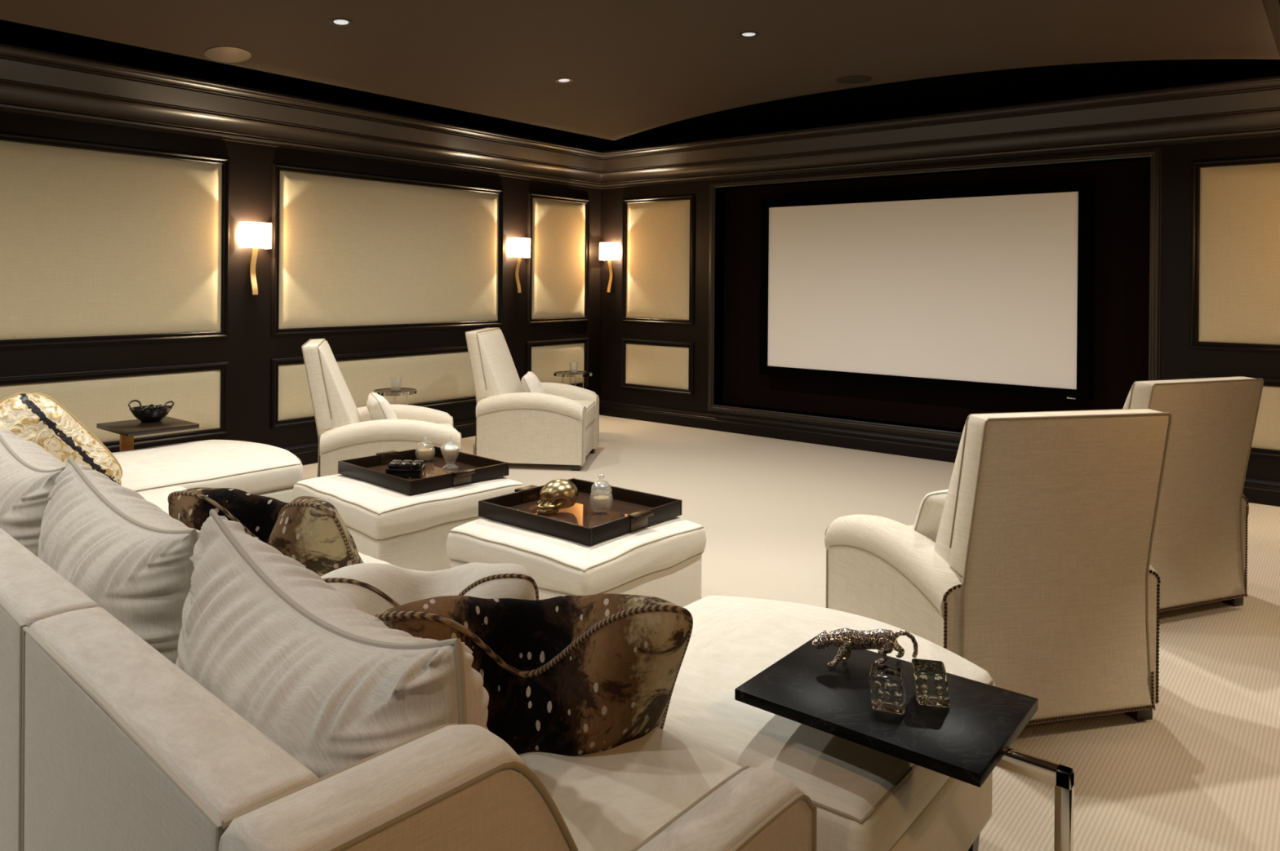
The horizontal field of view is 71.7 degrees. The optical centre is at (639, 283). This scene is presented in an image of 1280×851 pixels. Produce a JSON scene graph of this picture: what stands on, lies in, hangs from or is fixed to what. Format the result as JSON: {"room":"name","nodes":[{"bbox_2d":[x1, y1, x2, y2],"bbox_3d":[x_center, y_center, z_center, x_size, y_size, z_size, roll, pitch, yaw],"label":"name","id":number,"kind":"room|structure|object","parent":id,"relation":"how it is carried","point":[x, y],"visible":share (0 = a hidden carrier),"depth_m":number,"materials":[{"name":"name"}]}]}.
{"room":"home theater","nodes":[
{"label":"home theater","id":0,"kind":"room"},
{"bbox_2d":[0,111,600,453],"bbox_3d":[-3.566,-0.347,6.264,0.300,3.600,10.200,1,0,39],"label":"wall","id":1,"kind":"structure","parent":0,"point":[250,347],"depth_m":6.83,"materials":[{"name":"black paint"}]},
{"bbox_2d":[0,361,228,450],"bbox_3d":[-3.829,0.857,5.690,0.030,0.547,2.402,1,0,39],"label":"wall panel","id":2,"kind":"object","parent":1,"relation":"attached to","point":[198,393],"visible":0.64,"depth_m":6.13,"materials":[{"name":"fabric"}]},
{"bbox_2d":[0,131,230,349],"bbox_3d":[-3.820,-0.266,5.687,0.031,1.354,2.402,1,0,39],"label":"wall panel","id":3,"kind":"object","parent":1,"relation":"attached to","point":[100,243],"visible":1,"depth_m":5.98,"materials":[{"name":"fabric"}]},
{"bbox_2d":[238,222,271,294],"bbox_3d":[-2.921,-0.187,6.726,0.128,0.548,0.210,1,0,39],"label":"wall sconce","id":4,"kind":"object","parent":1,"relation":"attached to","point":[255,235],"visible":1,"depth_m":6.69,"materials":[{"name":"gold metal"}]},
{"bbox_2d":[0,19,601,151],"bbox_3d":[-3.434,-1.595,6.163,0.012,0.340,9.600,1,0,39],"label":"trim","id":5,"kind":"structure","parent":1,"relation":"attached to","point":[13,33],"depth_m":6.78,"materials":[{"name":"black paint"}]},
{"bbox_2d":[0,43,603,189],"bbox_3d":[-3.337,-1.247,6.083,0.288,0.366,9.620,1,0,39],"label":"trim","id":6,"kind":"structure","parent":1,"relation":"attached to","point":[35,82],"depth_m":6.67,"materials":[{"name":"black paint"}]},
{"bbox_2d":[270,346,475,428],"bbox_3d":[-2.111,0.865,7.824,0.030,0.547,2.402,1,0,39],"label":"wall panel","id":7,"kind":"object","parent":1,"relation":"attached to","point":[442,376],"visible":0.61,"depth_m":7.70,"materials":[{"name":"fabric"}]},
{"bbox_2d":[279,417,475,465],"bbox_3d":[-3.454,1.369,6.167,0.044,0.172,9.620,1,0,39],"label":"baseboard","id":8,"kind":"structure","parent":1,"relation":"attached to","point":[308,453],"depth_m":7.16,"materials":[{"name":"black paint"}]},
{"bbox_2d":[271,162,503,336],"bbox_3d":[-2.102,-0.258,7.821,0.031,1.354,2.402,1,0,39],"label":"wall panel","id":9,"kind":"object","parent":1,"relation":"attached to","point":[353,252],"visible":1,"depth_m":7.65,"materials":[{"name":"fabric"}]},
{"bbox_2d":[508,237,530,293],"bbox_3d":[-1.203,-0.179,8.861,0.128,0.548,0.210,1,0,39],"label":"wall sconce","id":10,"kind":"object","parent":1,"relation":"attached to","point":[519,247],"visible":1,"depth_m":8.81,"materials":[{"name":"gold metal"}]},
{"bbox_2d":[526,337,588,387],"bbox_3d":[-0.854,0.871,9.386,0.030,0.547,0.927,1,0,39],"label":"wall panel","id":11,"kind":"object","parent":1,"relation":"attached to","point":[544,357],"visible":0.76,"depth_m":9.37,"materials":[{"name":"fabric"}]},
{"bbox_2d":[526,191,590,324],"bbox_3d":[-0.844,-0.252,9.383,0.030,1.354,0.927,1,0,39],"label":"wall panel","id":12,"kind":"object","parent":1,"relation":"attached to","point":[558,226],"visible":1,"depth_m":9.35,"materials":[{"name":"fabric"}]},
{"bbox_2d":[0,0,1279,140],"bbox_3d":[-0.724,-1.575,3.981,5.430,0.305,8.240,1,0,39],"label":"ceiling","id":13,"kind":"structure","parent":0,"point":[633,66],"depth_m":5.64,"materials":[{"name":"brown paint"}]},
{"bbox_2d":[204,46,251,62],"bbox_3d":[-2.639,-1.468,5.677,0.270,0.049,0.273,1,0,35],"label":"ceiling speaker","id":14,"kind":"object","parent":13,"relation":"attached to","point":[221,54],"visible":1,"depth_m":5.67,"materials":[{"name":"black"}]},
{"bbox_2d":[328,17,352,26],"bbox_3d":[-1.793,-1.568,5.317,0.135,0.017,0.135,1,0,33],"label":"recessed light","id":15,"kind":"object","parent":13,"relation":"in","point":[337,21],"visible":1,"depth_m":5.31,"materials":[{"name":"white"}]},
{"bbox_2d":[555,77,573,83],"bbox_3d":[-0.583,-1.562,6.820,0.135,0.017,0.135,1,0,33],"label":"recessed light","id":16,"kind":"object","parent":13,"relation":"in","point":[565,80],"visible":1,"depth_m":6.82,"materials":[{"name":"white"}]},
{"bbox_2d":[737,31,759,37],"bbox_3d":[0.706,-1.610,5.725,0.136,0.008,0.136,1,0,39],"label":"recessed light","id":17,"kind":"object","parent":13,"relation":"in","point":[746,34],"visible":1,"depth_m":5.73,"materials":[{"name":"white"}]},
{"bbox_2d":[835,75,871,84],"bbox_3d":[1.688,-1.605,6.976,0.274,0.009,0.274,1,0,39],"label":"ceiling speaker","id":18,"kind":"object","parent":13,"relation":"attached to","point":[847,79],"visible":1,"depth_m":6.96,"materials":[{"name":"black"}]},
{"bbox_2d":[733,0,1279,108],"bbox_3d":[-0.730,-1.777,3.987,7.350,0.080,10.000,1,0,39],"label":"cove","id":19,"kind":"object","parent":13,"relation":"attached to","point":[948,77],"depth_m":7.74,"materials":[{"name":"black paint"}]},
{"bbox_2d":[302,415,1279,850],"bbox_3d":[-0.757,1.533,3.996,7.550,0.100,10.200,1,0,39],"label":"floor","id":20,"kind":"structure","parent":0,"point":[1203,774],"depth_m":3.79,"materials":[{"name":"carpet"}]},
{"bbox_2d":[0,457,200,850],"bbox_3d":[-0.909,0.979,2.296,1.090,1.014,1.420,1,0,43],"label":"sofa section","id":21,"kind":"object","parent":20,"relation":"on","point":[101,544],"visible":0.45,"depth_m":1.81,"materials":[{"name":"fabric"}]},
{"bbox_2d":[37,461,200,665],"bbox_3d":[-1.212,0.768,2.122,0.846,0.558,0.315,3,8,42],"label":"cushion","id":22,"kind":"object","parent":21,"relation":"on","point":[116,546],"depth_m":1.93,"materials":[{"name":"fabric"}]},
{"bbox_2d":[167,488,363,577],"bbox_3d":[-1.119,0.836,2.710,0.594,0.427,0.344,1,0,16],"label":"throw pillow","id":23,"kind":"object","parent":21,"relation":"on","point":[308,531],"visible":0.44,"depth_m":2.58,"materials":[{"name":"brown fabric"}]},
{"bbox_2d":[320,562,538,616],"bbox_3d":[-0.501,0.853,2.102,0.520,0.414,0.339,0,0,-6],"label":"throw pillow","id":24,"kind":"object","parent":21,"relation":"on","point":[375,588],"visible":0.27,"depth_m":2.01,"materials":[{"name":"white fabric"}]},
{"bbox_2d":[96,416,199,452],"bbox_3d":[-2.938,1.145,5.253,0.540,0.632,0.390,1,0,39],"label":"table","id":25,"kind":"object","parent":20,"relation":"on","point":[127,430],"visible":0.58,"depth_m":5.18,"materials":[{"name":"black wood"}]},
{"bbox_2d":[128,400,173,422],"bbox_3d":[-2.940,0.768,5.326,0.247,0.122,0.230,0,0,9],"label":"bowl","id":26,"kind":"object","parent":25,"relation":"on","point":[151,413],"visible":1,"depth_m":5.28,"materials":[{"name":"black metal"}]},
{"bbox_2d":[137,486,186,514],"bbox_3d":[-2.232,0.994,3.448,1.125,0.956,1.328,1,0,43],"label":"sofa section","id":27,"kind":"object","parent":20,"relation":"on","point":[158,497],"visible":0.04,"depth_m":3.99,"materials":[{"name":"fabric"}]},
{"bbox_2d":[0,392,122,485],"bbox_3d":[-2.628,0.840,3.752,0.755,0.755,0.284,0,0,-34],"label":"throw pillow","id":28,"kind":"object","parent":27,"relation":"on","point":[37,418],"visible":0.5,"depth_m":3.75,"materials":[{"name":"beige fabric"}]},
{"bbox_2d":[0,428,391,564],"bbox_3d":[-1.570,0.974,2.875,1.110,1.010,1.380,1,0,43],"label":"sofa section","id":29,"kind":"object","parent":20,"relation":"on","point":[28,473],"visible":0.18,"depth_m":2.48,"materials":[{"name":"fabric"}]},
{"bbox_2d":[0,428,65,556],"bbox_3d":[-1.866,0.765,2.723,0.846,0.558,0.322,3,8,42],"label":"cushion","id":30,"kind":"object","parent":29,"relation":"on","point":[28,473],"depth_m":2.47,"materials":[{"name":"fabric"}]},
{"bbox_2d":[357,551,391,564],"bbox_3d":[-1.431,1.058,2.842,0.853,0.220,1.238,1,0,43],"label":"seat cushion","id":31,"kind":"object","parent":29,"relation":"on","point":[366,559],"depth_m":3.11,"materials":[{"name":"beige fabric"}]},
{"bbox_2d":[111,440,302,502],"bbox_3d":[-2.525,1.199,4.894,1.063,0.533,1.100,1,0,39],"label":"ottoman","id":32,"kind":"object","parent":20,"relation":"on","point":[260,469],"visible":0.44,"depth_m":4.72,"materials":[{"name":"beige fabric"}]},
{"bbox_2d":[301,338,461,477],"bbox_3d":[-1.730,0.930,5.961,0.976,1.079,0.862,0,0,-16],"label":"armchair","id":33,"kind":"object","parent":20,"relation":"on","point":[345,431],"visible":0.62,"depth_m":5.55,"materials":[{"name":"fabric"}]},
{"bbox_2d":[317,340,362,428],"bbox_3d":[-1.976,0.712,5.888,0.282,0.620,0.702,0,0,-16],"label":"cushion","id":34,"kind":"object","parent":33,"relation":"on","point":[336,406],"depth_m":5.55,"materials":[{"name":"fabric"}]},
{"bbox_2d":[366,392,397,420],"bbox_3d":[-1.718,0.894,5.932,0.202,0.292,0.443,0,0,-22],"label":"lumbar pillow","id":35,"kind":"object","parent":33,"relation":"on","point":[379,408],"visible":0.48,"depth_m":5.76,"materials":[{"name":"white fabric"}]},
{"bbox_2d":[437,423,453,427],"bbox_3d":[-1.626,1.071,5.992,0.750,0.192,0.544,0,0,-16],"label":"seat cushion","id":36,"kind":"object","parent":33,"relation":"on","point":[451,425],"depth_m":6.26,"materials":[{"name":"fabric"}]},
{"bbox_2d":[373,387,417,404],"bbox_3d":[-1.971,1.163,7.125,0.344,0.602,0.344,1,0,39],"label":"round side table","id":37,"kind":"object","parent":20,"relation":"on","point":[402,391],"visible":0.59,"depth_m":7.09,"materials":[{"name":"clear glass"}]},
{"bbox_2d":[292,474,525,571],"bbox_3d":[-1.181,1.241,4.550,0.872,0.473,0.872,1,0,44],"label":"ottoman","id":38,"kind":"object","parent":20,"relation":"on","point":[395,528],"visible":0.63,"depth_m":4.16,"materials":[{"name":"beige fabric"}]},
{"bbox_2d":[292,474,525,539],"bbox_3d":[-1.180,1.083,4.550,0.871,0.156,0.871,1,0,44],"label":"cushion","id":39,"kind":"object","parent":38,"relation":"on","point":[368,511],"depth_m":4.19,"materials":[{"name":"beige fabric"}]},
{"bbox_2d":[337,446,508,495],"bbox_3d":[-1.134,0.969,4.642,0.738,0.069,0.600,1,0,42],"label":"serving tray","id":40,"kind":"object","parent":38,"relation":"on","point":[472,468],"visible":0.96,"depth_m":4.59,"materials":[{"name":"black paint"}]},
{"bbox_2d":[385,460,425,478],"bbox_3d":[-1.205,0.958,4.564,0.178,0.072,0.119,0,0,-1],"label":"box","id":41,"kind":"object","parent":40,"relation":"on","point":[399,468],"visible":1,"depth_m":4.51,"materials":[{"name":"black"}]},
{"bbox_2d":[414,441,435,462],"bbox_3d":[-1.194,0.925,4.934,0.108,0.137,0.109,1,0,39],"label":"jar","id":42,"kind":"object","parent":40,"relation":"on","point":[423,454],"visible":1,"depth_m":4.91,"materials":[{"name":"clear glass"}]},
{"bbox_2d":[440,443,461,467],"bbox_3d":[-1.015,0.908,4.752,0.110,0.175,0.110,1,0,39],"label":"jar","id":43,"kind":"object","parent":40,"relation":"on","point":[448,453],"visible":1,"depth_m":4.73,"materials":[{"name":"clear glass"}]},
{"bbox_2d":[21,509,817,850],"bbox_3d":[-0.352,0.972,1.565,1.032,1.042,1.094,1,0,43],"label":"sofa section","id":44,"kind":"object","parent":20,"relation":"on","point":[288,716],"visible":0.96,"depth_m":1.24,"materials":[{"name":"fabric"}]},
{"bbox_2d":[175,515,488,778],"bbox_3d":[-0.533,0.753,1.504,0.816,0.572,0.309,3,8,42],"label":"cushion","id":45,"kind":"object","parent":44,"relation":"on","point":[322,677],"depth_m":1.37,"materials":[{"name":"fabric"}]},
{"bbox_2d":[373,594,693,756],"bbox_3d":[-0.234,0.832,1.804,0.636,0.482,0.402,0,0,-9],"label":"throw pillow","id":46,"kind":"object","parent":44,"relation":"on","point":[570,676],"visible":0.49,"depth_m":1.68,"materials":[{"name":"brown fabric"}]},
{"bbox_2d":[518,727,742,850],"bbox_3d":[-0.289,1.040,1.602,0.740,0.281,0.953,1,0,43],"label":"seat cushion","id":47,"kind":"object","parent":44,"relation":"on","point":[615,799],"depth_m":1.60,"materials":[{"name":"beige fabric"}]},
{"bbox_2d":[465,327,599,471],"bbox_3d":[-0.881,0.933,7.392,0.976,1.079,0.862,0,0,6],"label":"armchair","id":48,"kind":"object","parent":20,"relation":"on","point":[560,425],"visible":0.87,"depth_m":7.00,"materials":[{"name":"fabric"}]},
{"bbox_2d":[476,328,523,397],"bbox_3d":[-1.137,0.715,7.418,0.282,0.620,0.702,0,0,6],"label":"cushion","id":49,"kind":"object","parent":48,"relation":"on","point":[497,375],"depth_m":7.17,"materials":[{"name":"fabric"}]},
{"bbox_2d":[520,371,545,393],"bbox_3d":[-0.880,0.897,7.362,0.201,0.292,0.443,0,0,-1],"label":"lumbar pillow","id":50,"kind":"object","parent":48,"relation":"on","point":[530,382],"visible":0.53,"depth_m":7.19,"materials":[{"name":"white fabric"}]},
{"bbox_2d":[573,400,595,426],"bbox_3d":[-0.774,1.074,7.381,0.750,0.192,0.544,0,0,6],"label":"seat cushion","id":51,"kind":"object","parent":48,"relation":"on","point":[590,405],"depth_m":7.39,"materials":[{"name":"fabric"}]},
{"bbox_2d":[553,370,592,388],"bbox_3d":[-0.650,1.170,8.590,0.376,0.602,0.376,1,0,39],"label":"round side table","id":52,"kind":"object","parent":20,"relation":"on","point":[578,373],"visible":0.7,"depth_m":8.52,"materials":[{"name":"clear glass"}]},
{"bbox_2d":[446,516,706,607],"bbox_3d":[-0.262,1.251,3.763,0.806,0.474,0.806,1,0,39],"label":"ottoman","id":53,"kind":"object","parent":20,"relation":"on","point":[663,560],"visible":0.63,"depth_m":3.51,"materials":[{"name":"beige fabric"}]},
{"bbox_2d":[478,478,681,546],"bbox_3d":[-0.257,0.979,3.856,0.724,0.069,0.596,1,0,39],"label":"serving tray","id":54,"kind":"object","parent":53,"relation":"on","point":[630,511],"visible":0.97,"depth_m":3.80,"materials":[{"name":"black paint"}]},
{"bbox_2d":[536,479,578,515],"bbox_3d":[-0.362,0.933,3.894,0.198,0.138,0.138,0,0,-35],"label":"ornament","id":55,"kind":"object","parent":54,"relation":"on","point":[557,495],"visible":1,"depth_m":3.85,"materials":[{"name":"gold metal"}]},
{"bbox_2d":[589,473,613,515],"bbox_3d":[-0.168,0.917,3.864,0.102,0.175,0.100,1,0,39],"label":"jar","id":56,"kind":"object","parent":54,"relation":"on","point":[599,502],"visible":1,"depth_m":3.84,"materials":[{"name":"clear glass"}]},
{"bbox_2d":[589,492,613,515],"bbox_3d":[-0.168,0.960,3.864,0.102,0.090,0.100,1,0,39],"label":"candle","id":57,"kind":"object","parent":56,"relation":"on","point":[599,502],"depth_m":3.84,"materials":[{"name":"white wax"}]},
{"bbox_2d":[662,595,995,850],"bbox_3d":[0.363,1.230,2.332,0.940,0.533,0.960,1,0,39],"label":"chaise longue","id":58,"kind":"object","parent":20,"relation":"on","point":[865,799],"visible":0.37,"depth_m":1.99,"materials":[{"name":"beige fabric"}]},
{"bbox_2d":[734,635,1074,850],"bbox_3d":[0.561,1.185,1.839,0.627,0.630,0.372,1,0,39],"label":"table","id":59,"kind":"object","parent":20,"relation":"on","point":[964,741],"visible":0.91,"depth_m":1.78,"materials":[{"name":"black wood"}]},
{"bbox_2d":[812,628,918,667],"bbox_3d":[0.516,0.829,2.025,0.249,0.078,0.055,0,0,-9],"label":"figurine","id":60,"kind":"object","parent":59,"relation":"on","point":[847,640],"visible":1,"depth_m":2.01,"materials":[{"name":"silver metal"}]},
{"bbox_2d":[868,663,906,715],"bbox_3d":[0.509,0.833,1.818,0.072,0.072,0.066,1,0,19],"label":"die","id":61,"kind":"object","parent":59,"relation":"on","point":[886,683],"visible":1,"depth_m":1.79,"materials":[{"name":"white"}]},
{"bbox_2d":[911,658,950,707],"bbox_3d":[0.607,0.833,1.846,0.073,0.072,0.066,1,0,13],"label":"die","id":62,"kind":"object","parent":59,"relation":"on","point":[930,677],"visible":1,"depth_m":1.82,"materials":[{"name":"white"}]},
{"bbox_2d":[824,408,1172,724],"bbox_3d":[1.304,0.962,3.325,0.862,1.079,0.976,0,0,-14],"label":"armchair","id":63,"kind":"object","parent":20,"relation":"on","point":[1037,573],"visible":0.8,"depth_m":2.94,"materials":[{"name":"fabric"}]},
{"bbox_2d":[911,489,947,542],"bbox_3d":[1.206,0.901,3.305,0.442,0.292,0.199,0,0,-21],"label":"lumbar pillow","id":64,"kind":"object","parent":63,"relation":"on","point":[928,517],"visible":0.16,"depth_m":3.18,"materials":[{"name":"white fabric"}]},
{"bbox_2d":[933,420,968,564],"bbox_3d":[1.367,0.748,3.073,0.702,0.620,0.282,0,0,-14],"label":"cushion","id":65,"kind":"object","parent":63,"relation":"on","point":[951,544],"depth_m":2.91,"materials":[{"name":"fabric"}]},
{"bbox_2d":[1123,376,1263,612],"bbox_3d":[2.335,0.968,4.359,0.862,1.079,0.976,0,0,-21],"label":"armchair","id":66,"kind":"object","parent":20,"relation":"on","point":[1199,552],"visible":0.44,"depth_m":4.00,"materials":[{"name":"fabric"}]},
{"bbox_2d":[1123,386,1133,408],"bbox_3d":[2.431,0.753,4.118,0.702,0.620,0.282,0,0,-21],"label":"cushion","id":67,"kind":"object","parent":66,"relation":"on","point":[1129,404],"depth_m":3.88,"materials":[{"name":"fabric"}]},
{"bbox_2d":[599,136,1279,481],"bbox_3d":[2.362,-0.303,7.847,6.950,3.600,0.300,1,0,39],"label":"wall","id":68,"kind":"structure","parent":0,"point":[1177,361],"depth_m":7.50,"materials":[{"name":"black paint"}]},
{"bbox_2d":[599,242,619,292],"bbox_3d":[-0.337,-0.174,9.744,0.210,0.548,0.128,1,0,39],"label":"wall sconce","id":69,"kind":"object","parent":68,"relation":"attached to","point":[608,251],"visible":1,"depth_m":9.70,"materials":[{"name":"gold metal"}]},
{"bbox_2d":[621,337,693,395],"bbox_3d":[0.172,0.880,9.394,0.964,0.547,0.030,1,0,39],"label":"wall panel","id":70,"kind":"object","parent":68,"relation":"attached to","point":[646,365],"visible":1,"depth_m":9.37,"materials":[{"name":"fabric"}]},
{"bbox_2d":[621,194,695,325],"bbox_3d":[0.181,-0.244,9.391,0.964,1.354,0.031,1,0,39],"label":"wall panel","id":71,"kind":"object","parent":68,"relation":"attached to","point":[658,233],"visible":1,"depth_m":9.36,"materials":[{"name":"fabric"}]},
{"bbox_2d":[759,179,1095,401],"bbox_3d":[2.356,0.046,7.748,2.915,1.699,0.168,1,0,39],"label":"projection screen","id":72,"kind":"object","parent":68,"relation":"attached to","point":[990,289],"visible":1,"depth_m":7.51,"materials":[{"name":"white fabric"}]},
{"bbox_2d":[707,146,1161,440],"bbox_3d":[2.300,0.147,7.784,3.990,2.330,0.194,1,0,39],"label":"trim","id":73,"kind":"structure","parent":68,"relation":"attached to","point":[1154,153],"depth_m":7.75,"materials":[{"name":"black paint"}]},
{"bbox_2d":[722,159,1151,429],"bbox_3d":[2.373,0.147,7.875,3.890,2.230,0.040,1,0,39],"label":"wall panel","id":74,"kind":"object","parent":68,"relation":"attached to","point":[1122,188],"depth_m":7.57,"materials":[{"name":"black"}]},
{"bbox_2d":[599,399,1279,506],"bbox_3d":[2.246,1.411,7.726,6.970,0.172,0.044,1,0,39],"label":"baseboard","id":75,"kind":"structure","parent":68,"relation":"attached to","point":[1256,491],"depth_m":8.21,"materials":[{"name":"black paint"}]},
{"bbox_2d":[600,75,1279,189],"bbox_3d":[2.191,-1.206,7.623,6.970,0.366,0.288,1,0,39],"label":"trim","id":76,"kind":"structure","parent":68,"relation":"attached to","point":[1246,108],"depth_m":7.18,"materials":[{"name":"black paint"}]},
{"bbox_2d":[601,58,1279,151],"bbox_3d":[2.274,-1.553,7.722,6.926,0.340,0.012,1,0,39],"label":"trim","id":77,"kind":"structure","parent":68,"relation":"attached to","point":[1040,84],"depth_m":7.41,"materials":[{"name":"black paint"}]},
{"bbox_2d":[1188,373,1279,458],"bbox_3d":[4.318,0.923,6.056,0.968,0.547,0.031,1,0,39],"label":"wall panel","id":78,"kind":"object","parent":68,"relation":"attached to","point":[1266,437],"visible":0.3,"depth_m":6.06,"materials":[{"name":"fabric"}]},
{"bbox_2d":[1189,155,1279,353],"bbox_3d":[4.328,-0.200,6.053,0.968,1.354,0.031,1,0,39],"label":"wall panel","id":79,"kind":"object","parent":68,"relation":"attached to","point":[1234,295],"visible":1,"depth_m":6.18,"materials":[{"name":"fabric"}]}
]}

